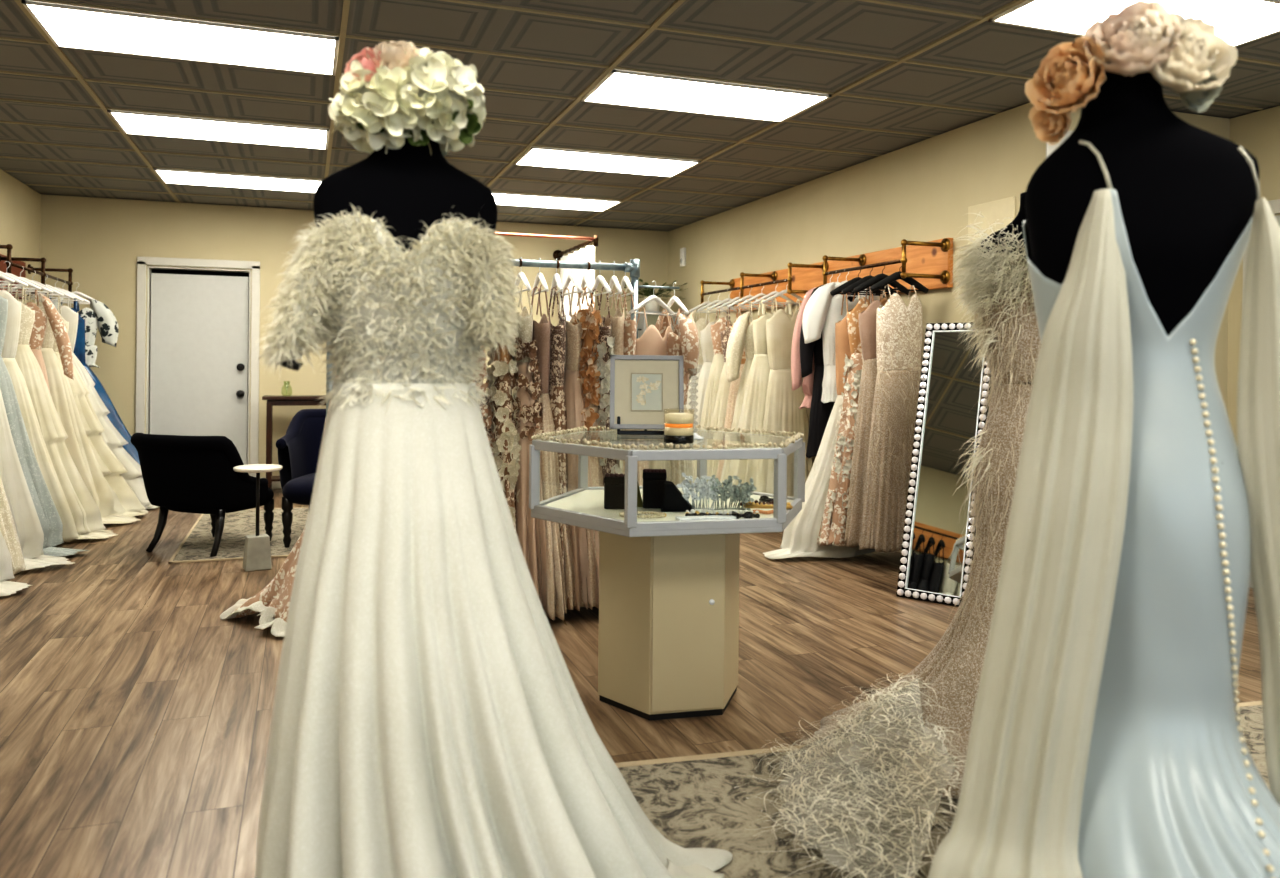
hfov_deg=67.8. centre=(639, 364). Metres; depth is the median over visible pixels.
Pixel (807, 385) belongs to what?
blouse
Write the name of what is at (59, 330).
gown
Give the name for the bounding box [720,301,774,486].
gown
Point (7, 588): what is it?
gown
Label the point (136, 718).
floor
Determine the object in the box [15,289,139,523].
gown
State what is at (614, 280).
hanger
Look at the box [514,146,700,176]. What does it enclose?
recessed light
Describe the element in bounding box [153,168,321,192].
recessed light
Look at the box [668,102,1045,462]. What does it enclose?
wall
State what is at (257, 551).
table
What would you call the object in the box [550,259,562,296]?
hanger
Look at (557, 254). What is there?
rail
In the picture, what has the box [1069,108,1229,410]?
wall
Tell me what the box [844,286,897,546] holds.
gown
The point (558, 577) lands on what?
gown
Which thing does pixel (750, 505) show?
headband
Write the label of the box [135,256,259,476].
door
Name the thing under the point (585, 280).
hanger
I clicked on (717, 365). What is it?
gown
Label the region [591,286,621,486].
gown
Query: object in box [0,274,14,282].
hanger
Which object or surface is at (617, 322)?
gown
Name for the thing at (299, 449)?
armchair
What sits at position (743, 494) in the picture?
comb
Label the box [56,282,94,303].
hanger
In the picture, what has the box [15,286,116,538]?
gown
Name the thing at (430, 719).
gown
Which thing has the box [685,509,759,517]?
necklace
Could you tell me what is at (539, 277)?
hanger
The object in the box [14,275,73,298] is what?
hanger
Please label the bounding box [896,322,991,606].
mirror
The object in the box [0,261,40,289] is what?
hanger
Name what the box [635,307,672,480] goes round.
gown
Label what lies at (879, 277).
hanger
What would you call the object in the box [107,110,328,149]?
recessed light
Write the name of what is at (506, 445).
gown
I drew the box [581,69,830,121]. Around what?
recessed light
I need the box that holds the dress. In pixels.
[800,285,857,457]
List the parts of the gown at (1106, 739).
cape panel, cape panel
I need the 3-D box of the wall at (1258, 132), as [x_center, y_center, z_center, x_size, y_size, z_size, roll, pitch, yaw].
[4.755,-0.076,2.187,0.100,2.740,7.670,1,0,-19]
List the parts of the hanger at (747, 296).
arm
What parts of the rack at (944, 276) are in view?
rail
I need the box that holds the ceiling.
[0,0,1279,230]
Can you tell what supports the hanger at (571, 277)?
hanging from the rail at (633, 267)
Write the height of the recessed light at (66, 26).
0.012 m
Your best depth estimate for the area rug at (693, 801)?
2.65 m
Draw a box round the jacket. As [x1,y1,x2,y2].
[802,282,879,402]
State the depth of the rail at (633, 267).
5.09 m
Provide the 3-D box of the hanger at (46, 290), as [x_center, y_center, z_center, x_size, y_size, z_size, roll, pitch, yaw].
[-4.421,-0.608,6.796,0.409,0.193,0.029,1,0,-19]
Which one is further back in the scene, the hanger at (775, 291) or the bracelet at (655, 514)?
the hanger at (775, 291)
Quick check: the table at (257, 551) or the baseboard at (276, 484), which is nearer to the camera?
the table at (257, 551)
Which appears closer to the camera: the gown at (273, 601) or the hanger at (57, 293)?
the gown at (273, 601)
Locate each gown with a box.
[0,282,78,541]
[0,295,89,556]
[0,389,74,570]
[0,476,25,574]
[0,530,32,595]
[3,286,73,391]
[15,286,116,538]
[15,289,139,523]
[28,292,148,516]
[39,298,158,508]
[49,298,142,476]
[220,374,338,636]
[255,203,731,877]
[473,345,495,462]
[486,312,521,529]
[511,284,546,610]
[530,285,583,620]
[548,285,570,609]
[558,285,598,610]
[572,286,603,607]
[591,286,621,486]
[602,287,624,473]
[616,288,648,485]
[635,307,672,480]
[655,308,698,484]
[687,308,731,413]
[692,307,730,448]
[693,306,740,483]
[707,304,751,481]
[716,303,759,486]
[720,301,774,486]
[726,299,792,487]
[734,211,1040,877]
[754,298,812,496]
[763,294,876,558]
[816,290,886,546]
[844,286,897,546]
[859,284,925,552]
[928,140,1279,877]
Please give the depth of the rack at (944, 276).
5.94 m
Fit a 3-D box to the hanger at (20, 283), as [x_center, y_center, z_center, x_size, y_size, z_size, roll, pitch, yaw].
[-4.202,-0.606,6.174,0.409,0.193,0.029,1,0,-19]
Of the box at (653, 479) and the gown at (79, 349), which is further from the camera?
the gown at (79, 349)
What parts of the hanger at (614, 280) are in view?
arm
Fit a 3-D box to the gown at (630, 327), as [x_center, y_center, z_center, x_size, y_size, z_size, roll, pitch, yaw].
[-0.065,0.393,5.067,0.388,1.614,0.861,1,0,-7]
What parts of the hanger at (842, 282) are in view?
arm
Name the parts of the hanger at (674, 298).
arm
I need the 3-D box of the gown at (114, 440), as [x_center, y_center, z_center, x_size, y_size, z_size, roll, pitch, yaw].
[-4.533,0.315,7.807,1.114,1.751,0.499,1,0,-12]
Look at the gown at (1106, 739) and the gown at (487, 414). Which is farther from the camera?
the gown at (487, 414)
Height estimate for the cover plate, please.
0.260 m
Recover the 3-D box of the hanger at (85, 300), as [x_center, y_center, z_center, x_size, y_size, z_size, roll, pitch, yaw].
[-4.839,-0.612,7.985,0.409,0.193,0.029,1,0,-19]
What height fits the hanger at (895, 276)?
0.200 m
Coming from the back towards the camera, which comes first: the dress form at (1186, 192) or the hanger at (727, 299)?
the hanger at (727, 299)
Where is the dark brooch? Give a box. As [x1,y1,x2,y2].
[743,511,753,518]
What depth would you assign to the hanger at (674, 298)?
5.23 m
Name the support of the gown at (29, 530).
hanging from the hanger
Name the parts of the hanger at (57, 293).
arm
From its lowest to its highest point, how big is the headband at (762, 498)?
0.035 m
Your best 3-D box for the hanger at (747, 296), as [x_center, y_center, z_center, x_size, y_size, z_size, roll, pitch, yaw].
[0.909,-0.558,7.887,0.409,0.193,0.029,1,0,-19]
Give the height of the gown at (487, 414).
1.613 m
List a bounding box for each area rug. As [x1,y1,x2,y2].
[168,507,308,563]
[615,701,1269,877]
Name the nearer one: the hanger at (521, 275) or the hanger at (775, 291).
the hanger at (521, 275)
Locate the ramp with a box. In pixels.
[661,481,693,511]
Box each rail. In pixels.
[326,259,679,416]
[495,232,598,259]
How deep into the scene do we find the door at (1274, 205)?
5.38 m
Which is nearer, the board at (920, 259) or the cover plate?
the cover plate
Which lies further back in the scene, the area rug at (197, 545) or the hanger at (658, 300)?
the area rug at (197, 545)
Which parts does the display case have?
frame, bead trim, panel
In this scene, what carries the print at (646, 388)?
on the picture frame at (643, 388)
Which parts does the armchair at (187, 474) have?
leg, backrest, leg, leg, seat, leg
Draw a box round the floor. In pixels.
[0,489,1261,877]
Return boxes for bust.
[637,481,642,506]
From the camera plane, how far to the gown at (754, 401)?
7.34 m
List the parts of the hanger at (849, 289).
arm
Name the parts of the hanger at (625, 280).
arm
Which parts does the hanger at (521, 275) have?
arm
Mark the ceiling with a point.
(854, 26)
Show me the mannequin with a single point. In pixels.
(408, 185)
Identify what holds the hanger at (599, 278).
hanging from the rail at (633, 267)
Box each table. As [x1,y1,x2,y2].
[233,464,282,571]
[262,395,325,488]
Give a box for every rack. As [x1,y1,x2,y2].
[0,244,72,295]
[700,262,828,307]
[822,238,949,284]
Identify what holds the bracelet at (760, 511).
on the display case
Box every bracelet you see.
[619,511,665,517]
[753,509,772,513]
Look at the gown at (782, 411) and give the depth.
7.21 m
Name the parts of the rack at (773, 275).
rail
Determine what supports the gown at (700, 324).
hanging from the hanger at (708, 301)
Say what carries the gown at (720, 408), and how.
hanging from the hanger at (735, 298)
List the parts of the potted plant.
pot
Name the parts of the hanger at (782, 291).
arm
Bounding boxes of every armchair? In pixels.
[130,433,273,556]
[276,409,325,547]
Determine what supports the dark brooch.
on the display case
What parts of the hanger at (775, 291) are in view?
arm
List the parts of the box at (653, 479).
ruched trim, lid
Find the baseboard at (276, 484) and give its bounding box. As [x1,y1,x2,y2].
[260,477,281,488]
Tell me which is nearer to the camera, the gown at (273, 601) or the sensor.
the gown at (273, 601)
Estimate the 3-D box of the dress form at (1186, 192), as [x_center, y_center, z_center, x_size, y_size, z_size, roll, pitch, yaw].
[0.965,0.329,1.855,0.350,1.860,0.350,1,0,-17]
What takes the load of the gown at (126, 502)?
hanging from the hanger at (54, 288)
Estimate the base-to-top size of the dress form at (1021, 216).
1.800 m
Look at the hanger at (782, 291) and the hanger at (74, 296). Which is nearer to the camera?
the hanger at (782, 291)
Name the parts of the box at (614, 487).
lid, ruched trim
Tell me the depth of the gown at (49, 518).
5.95 m
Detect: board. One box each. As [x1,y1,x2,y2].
[0,254,25,298]
[730,238,952,311]
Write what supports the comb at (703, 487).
on the display case
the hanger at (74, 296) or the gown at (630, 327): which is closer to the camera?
the gown at (630, 327)
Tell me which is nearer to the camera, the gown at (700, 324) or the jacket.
the jacket
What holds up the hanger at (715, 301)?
hanging from the rack at (773, 275)
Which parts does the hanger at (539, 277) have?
arm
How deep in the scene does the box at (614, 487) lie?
3.43 m
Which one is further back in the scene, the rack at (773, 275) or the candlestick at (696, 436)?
the rack at (773, 275)
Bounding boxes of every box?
[604,473,624,508]
[643,469,666,507]
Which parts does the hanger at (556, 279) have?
arm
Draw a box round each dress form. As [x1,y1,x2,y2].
[981,192,1030,383]
[1025,62,1258,462]
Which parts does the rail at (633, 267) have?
rail, arm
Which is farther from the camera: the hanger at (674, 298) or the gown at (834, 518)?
the gown at (834, 518)
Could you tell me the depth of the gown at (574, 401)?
4.84 m
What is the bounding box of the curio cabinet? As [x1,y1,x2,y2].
[638,311,677,337]
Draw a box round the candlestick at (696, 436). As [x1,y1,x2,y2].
[693,433,703,439]
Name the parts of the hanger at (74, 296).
arm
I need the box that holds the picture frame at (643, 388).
[610,355,683,434]
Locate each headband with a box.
[740,500,772,505]
[743,501,792,508]
[759,495,773,502]
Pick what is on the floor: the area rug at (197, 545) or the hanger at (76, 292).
the area rug at (197, 545)
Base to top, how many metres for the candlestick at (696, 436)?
0.262 m
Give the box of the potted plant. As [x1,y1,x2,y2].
[619,279,687,310]
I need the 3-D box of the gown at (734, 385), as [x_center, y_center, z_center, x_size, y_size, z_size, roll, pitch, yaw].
[0.887,0.360,7.884,0.609,1.736,0.261,1,0,-19]
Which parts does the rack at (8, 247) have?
rail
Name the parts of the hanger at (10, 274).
arm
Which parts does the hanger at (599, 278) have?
arm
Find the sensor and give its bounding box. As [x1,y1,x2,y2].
[680,248,685,266]
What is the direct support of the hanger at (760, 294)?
hanging from the rack at (773, 275)
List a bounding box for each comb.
[677,472,719,509]
[709,475,756,510]
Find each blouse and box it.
[52,298,118,367]
[791,287,815,408]
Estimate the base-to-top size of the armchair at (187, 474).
0.787 m
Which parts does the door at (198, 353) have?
knob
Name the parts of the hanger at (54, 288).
arm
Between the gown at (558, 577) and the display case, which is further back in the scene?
the gown at (558, 577)
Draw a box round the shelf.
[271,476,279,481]
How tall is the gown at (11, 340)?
1.736 m
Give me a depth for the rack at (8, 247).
7.37 m
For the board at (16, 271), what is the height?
0.310 m
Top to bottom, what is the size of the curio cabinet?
1.800 m
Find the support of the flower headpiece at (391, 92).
on the mannequin
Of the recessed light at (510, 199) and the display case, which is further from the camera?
the recessed light at (510, 199)
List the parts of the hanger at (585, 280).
arm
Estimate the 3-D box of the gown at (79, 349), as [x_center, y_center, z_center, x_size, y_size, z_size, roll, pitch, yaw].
[-4.588,0.306,8.075,1.161,1.741,0.334,1,0,-19]
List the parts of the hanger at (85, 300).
arm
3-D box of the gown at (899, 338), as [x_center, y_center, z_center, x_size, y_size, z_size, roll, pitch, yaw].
[1.613,0.321,5.906,0.538,1.649,0.306,1,0,-19]
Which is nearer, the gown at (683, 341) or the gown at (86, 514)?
the gown at (683, 341)
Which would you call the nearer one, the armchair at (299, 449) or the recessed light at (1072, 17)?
the recessed light at (1072, 17)
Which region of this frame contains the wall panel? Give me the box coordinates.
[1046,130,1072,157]
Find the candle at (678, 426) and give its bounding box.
[664,413,693,443]
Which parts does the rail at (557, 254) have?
copper rail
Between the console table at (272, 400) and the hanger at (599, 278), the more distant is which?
the console table at (272, 400)
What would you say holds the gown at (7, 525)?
hanging from the hanger
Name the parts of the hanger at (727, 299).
arm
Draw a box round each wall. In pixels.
[0,169,40,304]
[40,194,667,476]
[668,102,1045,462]
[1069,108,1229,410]
[1227,106,1279,445]
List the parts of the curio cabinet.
panel, panel, panel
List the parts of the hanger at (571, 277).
arm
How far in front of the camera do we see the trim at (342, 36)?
5.26 m
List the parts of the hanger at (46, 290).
arm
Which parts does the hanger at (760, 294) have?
arm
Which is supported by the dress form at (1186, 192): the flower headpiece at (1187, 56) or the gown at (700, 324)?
the flower headpiece at (1187, 56)
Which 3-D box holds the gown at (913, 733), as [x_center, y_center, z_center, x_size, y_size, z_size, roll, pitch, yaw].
[0.773,0.412,2.803,1.389,1.819,0.894,1,0,-42]
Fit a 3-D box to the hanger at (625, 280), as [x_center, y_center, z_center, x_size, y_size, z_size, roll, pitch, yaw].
[-0.080,-0.461,5.165,0.029,0.193,0.409,1,0,-12]
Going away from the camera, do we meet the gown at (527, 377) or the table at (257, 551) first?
the gown at (527, 377)
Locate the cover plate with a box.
[968,196,1015,249]
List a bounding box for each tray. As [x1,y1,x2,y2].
[675,511,738,520]
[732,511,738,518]
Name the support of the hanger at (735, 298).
hanging from the rack at (773, 275)
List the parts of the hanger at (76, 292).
arm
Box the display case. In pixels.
[529,425,804,720]
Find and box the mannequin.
[313,137,497,252]
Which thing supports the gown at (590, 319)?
hanging from the hanger at (585, 280)
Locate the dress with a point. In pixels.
(820, 412)
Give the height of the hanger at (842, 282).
0.193 m
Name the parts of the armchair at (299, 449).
leg, seat, backrest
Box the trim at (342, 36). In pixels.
[0,0,1279,225]
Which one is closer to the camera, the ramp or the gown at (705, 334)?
the ramp
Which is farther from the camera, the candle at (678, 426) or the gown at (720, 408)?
the gown at (720, 408)
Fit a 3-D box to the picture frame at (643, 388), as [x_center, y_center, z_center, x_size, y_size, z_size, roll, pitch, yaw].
[0.026,0.119,3.783,0.290,0.311,0.145,1,0,-2]
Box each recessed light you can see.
[21,0,338,75]
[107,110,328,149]
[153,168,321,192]
[492,192,621,211]
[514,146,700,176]
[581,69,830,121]
[989,0,1136,35]
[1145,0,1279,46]
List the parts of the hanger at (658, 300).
arm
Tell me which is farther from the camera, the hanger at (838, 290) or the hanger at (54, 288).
the hanger at (54, 288)
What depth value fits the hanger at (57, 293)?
7.11 m
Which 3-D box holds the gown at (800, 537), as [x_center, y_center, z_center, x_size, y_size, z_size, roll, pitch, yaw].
[1.253,0.369,6.273,0.944,1.751,0.306,1,0,-18]
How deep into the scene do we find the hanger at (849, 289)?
6.17 m
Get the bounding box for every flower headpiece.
[328,40,486,156]
[1025,0,1237,144]
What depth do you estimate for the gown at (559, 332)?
4.90 m
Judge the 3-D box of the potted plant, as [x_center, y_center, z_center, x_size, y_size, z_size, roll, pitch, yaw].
[0.117,-0.737,10.027,0.756,0.376,0.744,1,0,-19]
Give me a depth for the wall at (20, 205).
8.03 m
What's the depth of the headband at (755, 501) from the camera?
3.44 m
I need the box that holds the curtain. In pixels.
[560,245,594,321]
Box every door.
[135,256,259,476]
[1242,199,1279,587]
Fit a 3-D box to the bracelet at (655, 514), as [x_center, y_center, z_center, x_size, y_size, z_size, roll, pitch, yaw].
[0.009,0.517,3.280,0.164,0.014,0.101,1,0,1]
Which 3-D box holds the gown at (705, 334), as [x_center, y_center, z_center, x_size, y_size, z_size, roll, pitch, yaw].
[0.614,0.357,8.469,0.763,1.739,0.348,1,0,-19]
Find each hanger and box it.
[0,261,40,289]
[0,267,52,293]
[0,271,27,286]
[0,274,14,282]
[9,271,63,296]
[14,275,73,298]
[26,279,83,301]
[36,282,89,303]
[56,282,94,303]
[511,257,531,295]
[531,258,548,295]
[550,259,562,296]
[560,259,582,296]
[580,260,592,297]
[588,261,611,298]
[606,261,621,298]
[617,262,633,298]
[629,281,676,316]
[664,282,689,315]
[689,296,728,313]
[697,300,736,311]
[707,290,747,310]
[717,293,758,309]
[727,286,770,308]
[739,284,784,307]
[752,281,798,305]
[762,279,802,303]
[830,268,884,297]
[834,270,860,296]
[842,265,892,294]
[853,264,908,294]
[870,266,928,292]
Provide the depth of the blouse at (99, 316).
8.24 m
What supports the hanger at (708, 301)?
hanging from the rack at (773, 275)
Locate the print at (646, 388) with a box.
[632,374,661,409]

